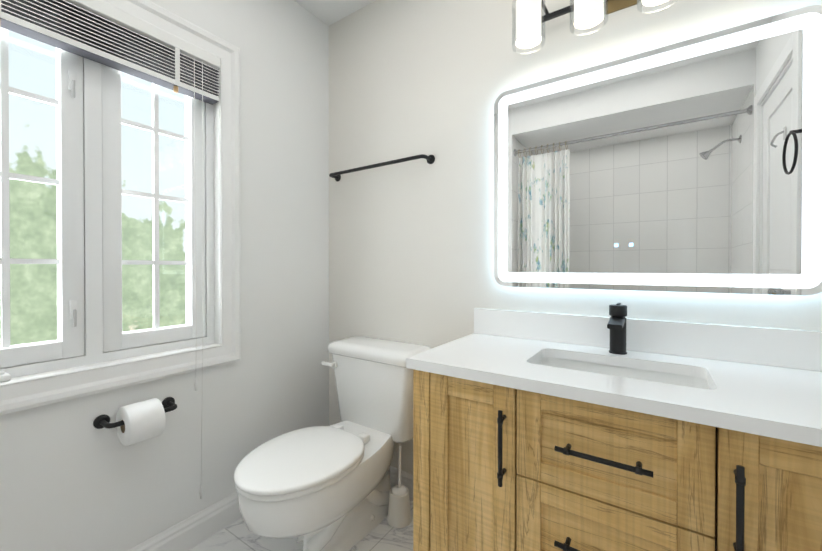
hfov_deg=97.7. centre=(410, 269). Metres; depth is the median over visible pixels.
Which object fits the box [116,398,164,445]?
paper roll
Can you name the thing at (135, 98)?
sky
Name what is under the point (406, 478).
baseboard
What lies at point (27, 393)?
window frame
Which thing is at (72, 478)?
wall
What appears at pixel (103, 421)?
paper holder
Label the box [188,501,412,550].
floor
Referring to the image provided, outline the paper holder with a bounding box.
[93,397,176,428]
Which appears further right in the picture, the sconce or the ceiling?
the sconce
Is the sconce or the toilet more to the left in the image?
the toilet
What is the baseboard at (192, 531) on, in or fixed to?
attached to the wall at (72, 478)
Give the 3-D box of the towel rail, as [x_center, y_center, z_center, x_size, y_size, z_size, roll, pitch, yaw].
[-0.174,-0.501,1.766,0.632,0.042,0.073,0,0,34]
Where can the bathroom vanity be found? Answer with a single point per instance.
(617, 430)
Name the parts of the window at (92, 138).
glass, window hardware, window sash, window sash, glass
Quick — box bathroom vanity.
[406,303,821,550]
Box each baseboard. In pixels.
[127,492,241,550]
[390,466,412,500]
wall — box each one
[0,0,328,550]
[329,0,821,473]
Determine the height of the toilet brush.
0.325 m
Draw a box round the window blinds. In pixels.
[0,0,219,498]
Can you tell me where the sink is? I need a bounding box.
[535,357,710,388]
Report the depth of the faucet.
1.13 m
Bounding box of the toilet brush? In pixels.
[387,445,410,527]
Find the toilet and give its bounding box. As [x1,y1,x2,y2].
[234,336,431,550]
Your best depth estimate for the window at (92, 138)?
1.20 m
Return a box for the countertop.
[406,308,821,446]
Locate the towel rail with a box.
[329,154,434,181]
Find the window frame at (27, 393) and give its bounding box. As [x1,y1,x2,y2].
[0,0,240,414]
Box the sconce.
[512,0,675,52]
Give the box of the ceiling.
[294,0,375,25]
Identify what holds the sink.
in the countertop
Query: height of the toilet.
0.743 m
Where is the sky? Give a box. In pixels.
[0,30,185,346]
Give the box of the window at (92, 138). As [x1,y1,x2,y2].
[0,27,213,381]
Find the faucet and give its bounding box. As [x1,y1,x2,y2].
[607,303,626,354]
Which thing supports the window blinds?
attached to the window at (92, 138)

